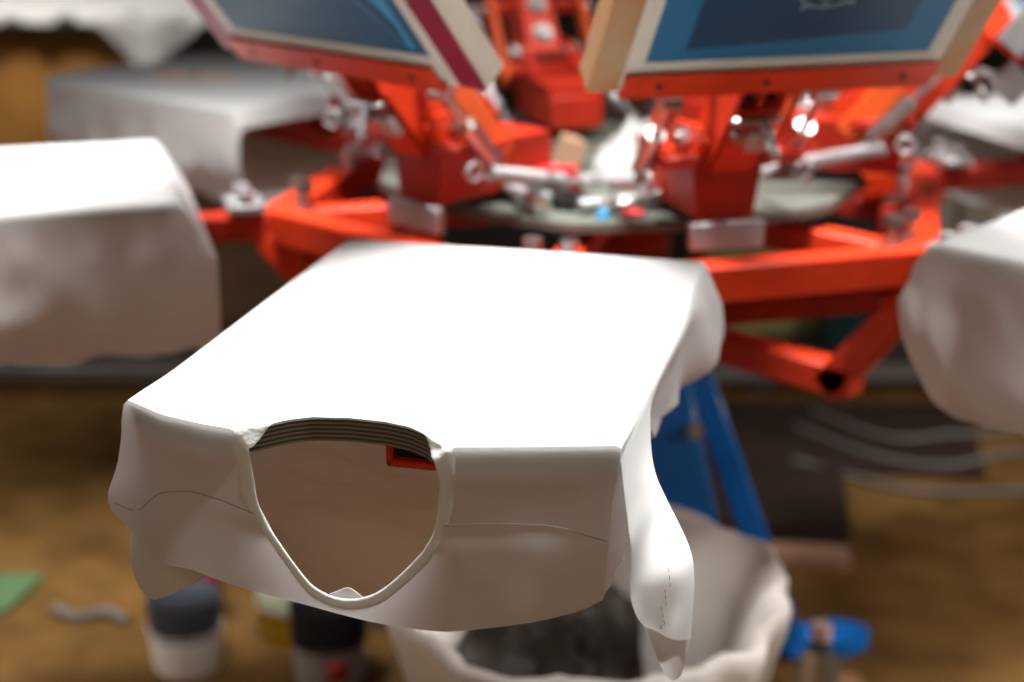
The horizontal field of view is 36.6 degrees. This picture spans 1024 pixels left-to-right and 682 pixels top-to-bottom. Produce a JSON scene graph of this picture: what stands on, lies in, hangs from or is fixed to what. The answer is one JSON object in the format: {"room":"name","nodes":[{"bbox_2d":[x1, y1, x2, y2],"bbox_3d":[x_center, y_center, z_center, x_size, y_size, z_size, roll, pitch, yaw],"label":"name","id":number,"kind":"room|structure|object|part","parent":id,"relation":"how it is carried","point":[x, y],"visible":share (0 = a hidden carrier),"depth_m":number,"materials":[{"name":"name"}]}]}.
{"room":"print shop","nodes":[
{"label":"print shop","id":0,"kind":"room"},
{"bbox_2d":[0,97,1023,681],"bbox_3d":[0.000,-0.018,4.425,14.000,0.100,12.400,0,19,0],"label":"floor","id":1,"kind":"structure","parent":0,"point":[936,581],"depth_m":2.94,"materials":[{"name":"brown wood"}]},
{"bbox_2d":[0,573,45,615],"bbox_3d":[-0.960,0.465,2.815,0.180,0.012,0.160,0,19,0],"label":"cutting mat","id":2,"kind":"object","parent":1,"relation":"on","point":[14,587],"visible":1,"depth_m":2.84,"materials":[{"name":"green plastic"}]},
{"bbox_2d":[51,604,129,623],"bbox_3d":[-0.750,0.483,2.743,0.151,0.025,0.037,3,19,9],"label":"strip","id":3,"kind":"object","parent":1,"relation":"on","point":[58,609],"visible":1,"depth_m":2.74,"materials":[{"name":"grey"}]},
{"bbox_2d":[0,12,305,254],"bbox_3d":[-1.550,-0.677,4.942,1.900,0.820,0.800,0,19,0],"label":"workbench","id":4,"kind":"object","parent":1,"relation":"on","point":[27,58],"visible":0.04,"depth_m":4.52,"materials":[{"name":"brown wood"}]},
{"bbox_2d":[0,0,205,65],"bbox_3d":[-1.710,-0.981,4.831,1.680,0.192,0.823,0,19,0],"label":"cloth","id":5,"kind":"object","parent":4,"relation":"on","point":[150,38],"visible":0.91,"depth_m":4.45,"materials":[{"name":"white fabric"}]},
{"bbox_2d":[0,12,207,26],"bbox_3d":[-1.550,-1.047,4.818,1.900,0.040,0.800,0,19,0],"label":"countertop","id":6,"kind":"structure","parent":4,"relation":"on","point":[63,21],"depth_m":4.44,"materials":[{"name":"white metal"}]},
{"bbox_2d":[146,579,223,678],"bbox_3d":[-0.545,0.480,2.588,0.128,0.127,0.128,0,19,0],"label":"container","id":7,"kind":"object","parent":1,"relation":"on","point":[185,626],"visible":0.94,"depth_m":2.54,"materials":[{"name":"white plastic"}]},
{"bbox_3d":[-0.545,0.449,2.578,0.124,0.060,0.124,0,19,0],"label":"lid","id":8,"kind":"part","parent":7,"relation":"part of","materials":[{"name":"grey plastic"}]},
{"bbox_2d":[203,576,222,606],"bbox_3d":[-0.572,0.436,2.732,0.129,0.120,0.129,0,19,0],"label":"tub","id":9,"kind":"object","parent":1,"relation":"on","point":[217,582],"visible":0.02,"depth_m":2.70,"materials":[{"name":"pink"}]},
{"bbox_3d":[-0.572,0.397,2.719,0.129,0.038,0.129,0,19,0],"label":"lid","id":10,"kind":"part","parent":9,"relation":"part of","materials":[{"name":"red plastic"}]},
{"bbox_2d":[255,592,292,648],"bbox_3d":[-0.375,0.447,2.683,0.137,0.130,0.137,0,19,0],"label":"tub","id":11,"kind":"object","parent":1,"relation":"on","point":[273,611],"visible":0.15,"depth_m":2.63,"materials":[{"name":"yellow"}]},
{"bbox_3d":[-0.375,0.415,2.672,0.137,0.063,0.137,0,19,0],"label":"lid","id":12,"kind":"part","parent":11,"relation":"part of","materials":[{"name":"yellow plastic"}]},
{"bbox_2d":[289,601,366,681],"bbox_3d":[-0.300,0.487,2.538,0.126,0.147,0.126,0,19,0],"label":"jar","id":13,"kind":"object","parent":1,"relation":"on","point":[328,646],"visible":0.71,"depth_m":2.49,"materials":[{"name":"grey plastic"}]},
{"bbox_3d":[-0.300,0.450,2.526,0.126,0.070,0.126,0,19,0],"label":"lid","id":14,"kind":"part","parent":13,"relation":"part of","materials":[{"name":"black plastic"}]},
{"bbox_2d":[367,621,387,628],"bbox_3d":[-0.215,0.425,2.739,0.114,0.135,0.114,0,19,0],"label":"tub","id":15,"kind":"object","parent":1,"relation":"on","point":[377,625],"visible":0.02,"depth_m":2.71,"materials":[{"name":"grey"}]},
{"bbox_2d":[0,312,919,393],"bbox_3d":[0.000,0.003,4.097,4.800,0.070,0.615,0,19,0],"label":"storage rack","id":16,"kind":"object","parent":1,"relation":"on","point":[896,365],"visible":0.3,"depth_m":3.81,"materials":[{"name":"grey paint"}]},
{"bbox_2d":[189,190,287,328],"bbox_3d":[-0.750,-0.296,4.011,0.400,0.549,0.058,0,19,0],"label":"leaning board","id":17,"kind":"object","parent":16,"relation":"on","point":[247,279],"visible":0.06,"depth_m":4.02,"materials":[{"name":"wood"}]},
{"bbox_3d":[0.000,0.077,3.824,4.800,0.030,0.050,0,19,0],"label":"rail","id":18,"kind":"part","parent":16,"relation":"part of","materials":[{"name":"grey paint"}]},
{"bbox_2d":[79,312,911,362],"bbox_3d":[0.000,-0.033,4.125,4.800,0.020,0.540,0,19,0],"label":"shelf","id":19,"kind":"object","parent":16,"relation":"attached to","point":[898,354],"depth_m":3.90,"materials":[{"name":"brown metal"}]},
{"bbox_2d":[348,183,683,259],"bbox_3d":[0.000,-0.302,4.062,0.900,0.529,0.058,0,19,0],"label":"leaning board","id":20,"kind":"object","parent":16,"relation":"on","point":[498,236],"visible":0.03,"depth_m":4.04,"materials":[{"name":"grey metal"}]},
{"bbox_2d":[704,213,876,333],"bbox_3d":[0.715,-0.274,3.976,0.430,0.529,0.058,0,19,0],"label":"leaning board","id":21,"kind":"object","parent":16,"relation":"on","point":[806,325],"visible":0.05,"depth_m":4.03,"materials":[{"name":"brown wood"}]},
{"bbox_2d":[823,214,873,346],"bbox_3d":[0.850,-0.195,3.898,0.100,0.429,0.058,0,19,0],"label":"leaning board","id":22,"kind":"object","parent":16,"relation":"on","point":[838,329],"visible":0.32,"depth_m":3.92,"materials":[{"name":"teal"}]},
{"bbox_2d":[873,132,957,338],"bbox_3d":[1.030,-0.289,3.929,0.180,0.589,0.058,0,19,0],"label":"leaning board","id":23,"kind":"object","parent":16,"relation":"on","point":[947,208],"visible":0.05,"depth_m":3.89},
{"bbox_2d":[955,199,1002,232],"bbox_3d":[1.280,-0.277,3.954,0.280,0.549,0.058,0,19,0],"label":"leaning board","id":24,"kind":"object","parent":16,"relation":"on","point":[967,213],"visible":0.04,"depth_m":3.92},
{"bbox_2d":[387,505,791,681],"bbox_3d":[0.096,0.499,2.060,0.527,0.428,0.525,0,19,0],"label":"waste bin","id":25,"kind":"object","parent":1,"relation":"on","point":[741,617],"visible":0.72,"depth_m":2.07,"materials":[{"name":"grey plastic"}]},
{"bbox_2d":[159,0,1023,659],"bbox_3d":[0.143,0.033,2.359,2.341,1.118,2.309,0,19,0],"label":"press","id":26,"kind":"object","parent":1,"relation":"on","point":[736,157],"depth_m":2.02,"materials":[{"name":"red metal"}]},
{"bbox_2d":[0,140,220,364],"bbox_3d":[-0.713,-0.112,2.040,0.602,0.207,0.436,-5,19,-15],"label":"shirt","id":27,"kind":"object","parent":26,"relation":"on","point":[106,248],"visible":1,"depth_m":1.90,"materials":[{"name":"white fabric"}]},
{"bbox_2d":[45,54,349,205],"bbox_3d":[-0.519,-0.393,2.814,0.596,0.167,0.440,15,24,38],"label":"shirt","id":28,"kind":"object","parent":26,"relation":"on","point":[197,108],"visible":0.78,"depth_m":2.70,"materials":[{"name":"white fabric"}]},
{"bbox_2d":[151,71,194,78],"bbox_3d":[-0.618,-0.488,2.834,0.102,0.001,0.074,15,24,38],"label":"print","id":29,"kind":"object","parent":28,"relation":"on","point":[154,74],"depth_m":2.83},
{"bbox_2d":[190,73,236,79],"bbox_3d":[-0.546,-0.480,2.810,0.111,0.001,0.064,15,24,38],"label":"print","id":30,"kind":"object","parent":28,"relation":"on","point":[193,76],"depth_m":2.81},
{"bbox_3d":[-0.144,-0.081,2.228,0.445,0.204,0.045,-5,19,-15],"label":"arm","id":31,"kind":"part","parent":26,"relation":"part of","materials":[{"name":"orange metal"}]},
{"bbox_3d":[-0.310,-0.420,2.329,0.037,0.045,0.060,14,23,36],"label":"locking handle","id":32,"kind":"part","parent":26,"relation":"part of","materials":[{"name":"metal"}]},
{"bbox_2d":[188,0,503,90],"bbox_3d":[-0.275,-0.454,1.694,0.470,0.335,0.281,17,25,41],"label":"screen","id":33,"kind":"object","parent":26,"relation":"on","point":[445,36],"visible":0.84,"depth_m":1.71,"materials":[{"name":"grey aluminium"},{"name":"blue polyester mesh"},{"name":"dark red emulsion"}]},
{"bbox_3d":[-0.439,-0.488,1.829,0.041,0.313,0.254,17,25,41],"label":"frame","id":34,"kind":"part","parent":33,"relation":"part of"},
{"bbox_3d":[-0.129,-0.394,1.549,0.041,0.313,0.254,17,25,41],"label":"frame","id":35,"kind":"part","parent":33,"relation":"part of","materials":[{"name":"beige wood"}]},
{"bbox_3d":[-0.274,-0.456,1.695,0.470,0.332,0.278,17,25,41],"label":"frame","id":36,"kind":"part","parent":33,"relation":"part of","materials":[{"name":"grey wood"}]},
{"bbox_3d":[-0.236,-0.285,2.352,0.014,0.034,0.096,4,19,13],"label":"stop plate","id":37,"kind":"part","parent":26,"relation":"part of","materials":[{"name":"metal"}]},
{"bbox_3d":[-0.178,-0.272,1.891,0.037,0.045,0.060,-7,20,-21],"label":"locking handle","id":38,"kind":"part","parent":26,"relation":"part of","materials":[{"name":"metal"}]},
{"bbox_3d":[-0.130,-0.181,2.198,0.475,0.038,0.038,-5,19,-15],"label":"arm","id":39,"kind":"part","parent":26,"relation":"part of","materials":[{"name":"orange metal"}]},
{"bbox_3d":[-0.148,-0.312,1.907,0.062,0.176,0.160,17,25,41],"label":"lift arm","id":40,"kind":"part","parent":26,"relation":"part of","materials":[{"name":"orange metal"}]},
{"bbox_3d":[-0.070,-0.178,2.515,0.445,0.204,0.045,17,25,41],"label":"arm","id":41,"kind":"part","parent":26,"relation":"part of","materials":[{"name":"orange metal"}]},
{"bbox_2d":[108,239,723,680],"bbox_3d":[-0.040,0.084,1.463,0.482,0.210,0.584,4,19,13],"label":"shirt","id":42,"kind":"object","parent":26,"relation":"on","point":[550,378],"visible":1,"depth_m":1.27,"materials":[{"name":"white fabric"}]},
{"bbox_3d":[-0.122,-0.162,1.986,0.096,0.034,0.014,17,25,41],"label":"stop plate","id":43,"kind":"part","parent":26,"relation":"part of","materials":[{"name":"metal"}]},
{"bbox_3d":[-0.048,-0.285,1.907,0.010,0.151,0.134,17,25,41],"label":"rail","id":44,"kind":"part","parent":26,"relation":"part of","materials":[{"name":"red metal"}]},
{"bbox_3d":[-0.025,-0.497,2.539,0.010,0.151,0.134,-5,19,-15],"label":"rail","id":45,"kind":"part","parent":26,"relation":"part of","materials":[{"name":"metal"}]},
{"bbox_3d":[0.043,-0.378,2.629,0.096,0.034,0.014,-5,19,-15],"label":"stop plate","id":46,"kind":"part","parent":26,"relation":"part of","materials":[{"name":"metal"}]},
{"bbox_2d":[502,183,550,214],"bbox_3d":[-0.003,-0.203,2.036,0.026,0.038,0.183,-9,21,-26],"label":"rod","id":47,"kind":"object","parent":26,"relation":"on","point":[537,202],"visible":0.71,"depth_m":1.97,"materials":[{"name":"metal"}]},
{"bbox_3d":[0.032,-0.548,2.608,0.062,0.176,0.160,-5,19,-15],"label":"lift arm","id":48,"kind":"part","parent":26,"relation":"part of","materials":[{"name":"red metal"}]},
{"bbox_2d":[497,162,585,195],"bbox_3d":[0.026,-0.235,2.118,0.166,0.050,0.101,6,19,16],"label":"wrapper","id":49,"kind":"object","parent":26,"relation":"on","point":[567,171],"visible":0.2,"depth_m":2.08,"materials":[{"name":"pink plastic"}]},
{"bbox_2d":[534,165,582,190],"bbox_3d":[0.048,-0.217,2.078,0.098,0.035,0.026,5,19,14],"label":"print","id":50,"kind":"object","parent":49,"relation":"attached to","point":[555,170],"depth_m":2.07},
{"bbox_2d":[552,133,586,166],"bbox_3d":[0.082,-0.274,2.245,0.052,0.055,0.040,0,19,0],"label":"folded paper","id":51,"kind":"object","parent":26,"relation":"on","point":[570,149],"visible":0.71,"depth_m":2.23,"materials":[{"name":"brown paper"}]},
{"bbox_2d":[551,190,587,211],"bbox_3d":[0.075,-0.182,2.012,0.048,0.018,0.048,0,19,0],"label":"tape roll","id":52,"kind":"object","parent":26,"relation":"on","point":[563,200],"visible":0.92,"depth_m":2.00,"materials":[{"name":"black plastic"}]},
{"bbox_3d":[0.125,-0.511,2.580,0.010,0.151,0.134,-5,19,-15],"label":"rail","id":53,"kind":"part","parent":26,"relation":"part of","materials":[{"name":"metal"}]},
{"bbox_3d":[0.086,-0.116,2.004,0.038,0.038,0.475,4,19,13],"label":"arm","id":54,"kind":"part","parent":26,"relation":"part of","materials":[{"name":"red metal"}]},
{"bbox_3d":[0.115,-0.160,1.956,0.016,0.013,0.016,0,19,0],"label":"bottle cap","id":55,"kind":"part","parent":26,"relation":"part of","materials":[{"name":"blue plastic"}]},
{"bbox_2d":[580,115,645,190],"bbox_3d":[0.164,-0.267,2.151,0.109,0.090,0.110,-8,20,-22],"label":"rag","id":56,"kind":"object","parent":26,"relation":"on","point":[618,158],"visible":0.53,"depth_m":2.14,"materials":[{"name":"grey fabric"}]},
{"bbox_2d":[593,120,649,159],"bbox_3d":[0.190,-0.298,2.295,0.140,0.056,0.107,0,19,0],"label":"cloth","id":57,"kind":"object","parent":26,"relation":"on","point":[645,124],"visible":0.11,"depth_m":2.29,"materials":[{"name":"grey fabric"}]},
{"bbox_2d":[380,122,866,232],"bbox_3d":[0.156,-0.251,2.263,0.690,0.012,0.690,0,19,0],"label":"tray","id":58,"kind":"object","parent":26,"relation":"on","point":[776,201],"depth_m":2.02,"materials":[{"name":"grey paint"}]},
{"bbox_2d":[576,193,674,211],"bbox_3d":[0.148,-0.180,1.994,0.134,0.023,0.024,-6,20,-18],"label":"tube","id":59,"kind":"object","parent":26,"relation":"on","point":[592,203],"visible":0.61,"depth_m":1.98,"materials":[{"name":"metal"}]},
{"bbox_2d":[599,186,658,208],"bbox_3d":[0.179,-0.196,1.996,0.148,0.045,0.032,-5,19,-15],"label":"spanner","id":60,"kind":"object","parent":26,"relation":"on","point":[654,192],"visible":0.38,"depth_m":1.98,"materials":[{"name":"metal"}]},
{"bbox_2d":[621,209,644,216],"bbox_3d":[0.154,-0.163,1.972,0.029,0.008,0.012,5,19,13],"label":"eraser","id":61,"kind":"object","parent":26,"relation":"on","point":[625,212],"visible":1,"depth_m":1.97,"materials":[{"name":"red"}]},
{"bbox_3d":[0.180,-0.266,1.853,0.010,0.151,0.134,-5,19,-14],"label":"rail","id":62,"kind":"part","parent":26,"relation":"part of","materials":[{"name":"red metal"}]},
{"bbox_3d":[0.230,-0.206,2.599,0.045,0.204,0.445,4,19,13],"label":"arm","id":63,"kind":"part","parent":26,"relation":"part of","materials":[{"name":"red metal"}]},
{"bbox_3d":[0.279,0.287,2.405,0.210,0.606,0.020,-2,19,-6],"label":"leg plate","id":64,"kind":"part","parent":26,"relation":"part of","materials":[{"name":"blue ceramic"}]},
{"bbox_2d":[579,72,809,121],"bbox_3d":[0.366,-0.499,3.093,0.464,0.144,0.578,4,19,13],"label":"shirt","id":65,"kind":"object","parent":26,"relation":"on","point":[611,113],"visible":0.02,"depth_m":3.16,"materials":[{"name":"white fabric"}]},
{"bbox_3d":[0.262,-0.130,1.893,0.096,0.034,0.014,-5,19,-14],"label":"stop plate","id":66,"kind":"part","parent":26,"relation":"part of","materials":[{"name":"metal"}]},
{"bbox_3d":[0.271,-0.278,1.806,0.062,0.176,0.160,-5,19,-14],"label":"lift arm","id":67,"kind":"part","parent":26,"relation":"part of","materials":[{"name":"red metal"}]},
{"bbox_3d":[0.367,0.254,2.488,0.271,0.596,0.044,-7,20,-20],"label":"leg","id":68,"kind":"part","parent":26,"relation":"part of","materials":[{"name":"blue metal"}]},
{"bbox_3d":[0.279,-0.234,1.778,0.060,0.045,0.037,3,19,8],"label":"locking handle","id":69,"kind":"part","parent":26,"relation":"part of","materials":[{"name":"metal"}]},
{"bbox_3d":[0.330,-0.280,1.891,0.010,0.151,0.134,-5,19,-14],"label":"rail","id":70,"kind":"part","parent":26,"relation":"part of","materials":[{"name":"red metal"}]},
{"bbox_2d":[580,0,1000,92],"bbox_3d":[0.324,-0.408,1.558,0.445,0.335,0.281,-5,19,-14],"label":"screen","id":71,"kind":"object","parent":26,"relation":"attached to","point":[626,37],"visible":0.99,"depth_m":1.65,"materials":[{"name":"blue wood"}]},
{"bbox_3d":[0.324,-0.410,1.559,0.445,0.332,0.278,-5,19,-14],"label":"frame","id":72,"kind":"part","parent":71,"relation":"part of","materials":[{"name":"brown wood"}]},
{"bbox_3d":[0.130,-0.377,1.499,0.035,0.313,0.254,-5,19,-14],"label":"frame","id":73,"kind":"part","parent":71,"relation":"part of","materials":[{"name":"brown wood"}]},
{"bbox_3d":[0.525,-0.411,1.600,0.035,0.313,0.254,-5,19,-14],"label":"frame","id":74,"kind":"part","parent":71,"relation":"part of","materials":[{"name":"brown wood"}]},
{"bbox_3d":[0.382,-0.041,2.106,0.445,0.204,0.045,17,25,41],"label":"arm","id":75,"kind":"part","parent":26,"relation":"part of","materials":[{"name":"red metal"}]},
{"bbox_3d":[0.371,-0.142,2.083,0.475,0.038,0.038,17,25,41],"label":"arm","id":76,"kind":"part","parent":26,"relation":"part of","materials":[{"name":"red metal"}]},
{"bbox_3d":[0.504,-0.336,2.060,0.134,0.151,0.010,4,19,13],"label":"rail","id":77,"kind":"part","parent":26,"relation":"part of","materials":[{"name":"red metal"}]},
{"bbox_3d":[0.442,-0.235,2.357,0.475,0.038,0.038,-5,19,-15],"label":"arm","id":78,"kind":"part","parent":26,"relation":"part of","materials":[{"name":"red metal"}]},
{"bbox_3d":[0.548,-0.224,2.172,0.014,0.034,0.096,4,19,13],"label":"stop plate","id":79,"kind":"part","parent":26,"relation":"part of","materials":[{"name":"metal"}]},
{"bbox_3d":[0.456,-0.137,2.394,0.445,0.204,0.045,-5,19,-15],"label":"arm","id":80,"kind":"part","parent":26,"relation":"part of","materials":[{"name":"red metal"}]},
{"bbox_3d":[0.583,-0.380,2.110,0.160,0.176,0.062,4,19,13],"label":"lift arm","id":81,"kind":"part","parent":26,"relation":"part of","materials":[{"name":"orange metal"}]},
{"bbox_2d":[897,210,1023,435],"bbox_3d":[0.797,0.013,1.708,0.588,0.232,0.475,17,25,41],"label":"shirt","id":82,"kind":"object","parent":26,"relation":"on","point":[961,313],"visible":1,"depth_m":1.69,"materials":[{"name":"white fabric"}]},
{"bbox_2d":[907,95,1023,216],"bbox_3d":[1.008,-0.295,2.511,0.585,0.161,0.472,-5,19,-15],"label":"shirt","id":83,"kind":"object","parent":26,"relation":"on","point":[993,129],"visible":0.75,"depth_m":2.55,"materials":[{"name":"white fabric"}]},
{"bbox_3d":[0.622,-0.345,2.108,0.037,0.045,0.060,14,23,36],"label":"locking handle","id":84,"kind":"part","parent":26,"relation":"part of","materials":[{"name":"metal"}]},
{"bbox_2d":[997,0,1023,58],"bbox_3d":[0.778,-0.557,2.000,0.281,0.335,0.400,4,19,13],"label":"screen","id":85,"kind":"object","parent":26,"relation":"on","point":[1011,36],"visible":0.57,"depth_m":1.89,"materials":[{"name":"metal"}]},
{"bbox_2d":[707,457,850,545],"bbox_3d":[0.541,0.327,3.172,0.285,0.045,0.322,2,19,7],"label":"board","id":86,"kind":"object","parent":1,"relation":"on","point":[797,503],"visible":0.71,"depth_m":3.11,"materials":[{"name":"black wood"}]},
{"bbox_2d":[770,541,850,569],"bbox_3d":[0.524,0.409,2.968,0.241,0.020,0.071,2,19,6],"label":"plank","id":87,"kind":"object","parent":1,"relation":"on","point":[789,554],"visible":0.64,"depth_m":2.94,"materials":[{"name":"brown wood"}]},
{"bbox_2d":[795,619,839,681],"bbox_3d":[0.465,0.520,2.359,0.066,0.199,0.066,0,19,0],"label":"water bottle","id":88,"kind":"object","parent":1,"relation":"on","point":[818,661],"visible":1,"depth_m":2.32,"materials":[{"name":"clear plastic"}]},
{"bbox_2d":[701,401,986,479],"bbox_3d":[0.750,0.221,3.546,0.700,0.008,0.460,0,19,0],"label":"floor mat","id":89,"kind":"object","parent":1,"relation":"on","point":[761,430],"visible":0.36,"depth_m":3.54,"materials":[{"name":"black rubber"}]},
{"bbox_2d":[838,673,862,681],"bbox_3d":[0.550,0.579,2.485,0.100,0.006,0.180,0,19,0],"label":"cardboard sheet","id":90,"kind":"object","parent":1,"relation":"on","point":[843,677],"visible":0.4,"depth_m":2.55,"materials":[{"name":"brown cardboard"}]},
{"bbox_2d":[792,457,1023,494],"bbox_3d":[1.046,0.314,3.258,0.912,0.014,0.111,5,19,14],"label":"cable","id":91,"kind":"object","parent":1,"relation":"on","point":[1020,490],"visible":0.8,"depth_m":3.25,"materials":[{"name":"grey plastic"}]},
{"bbox_2d":[794,423,1023,465],"bbox_3d":[1.064,0.248,3.452,0.856,0.014,0.199,3,19,8],"label":"cable","id":92,"kind":"object","parent":1,"relation":"on","point":[1006,453],"visible":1,"depth_m":3.43,"materials":[{"name":"grey plastic"}]},
{"bbox_2d":[812,408,1011,439],"bbox_3d":[1.144,0.215,3.549,0.902,0.014,0.156,3,19,10],"label":"cable","id":93,"kind":"object","parent":1,"relation":"on","point":[993,431],"visible":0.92,"depth_m":3.55,"materials":[{"name":"grey plastic"}]},
{"bbox_2d":[0,0,1023,96],"bbox_3d":[0.000,-2.699,7.532,14.000,3.000,0.200,0,19,0],"label":"wall","id":94,"kind":"structure","parent":0,"point":[202,40],"depth_m":7.83,"materials":[{"name":"grey paint"}]}
]}

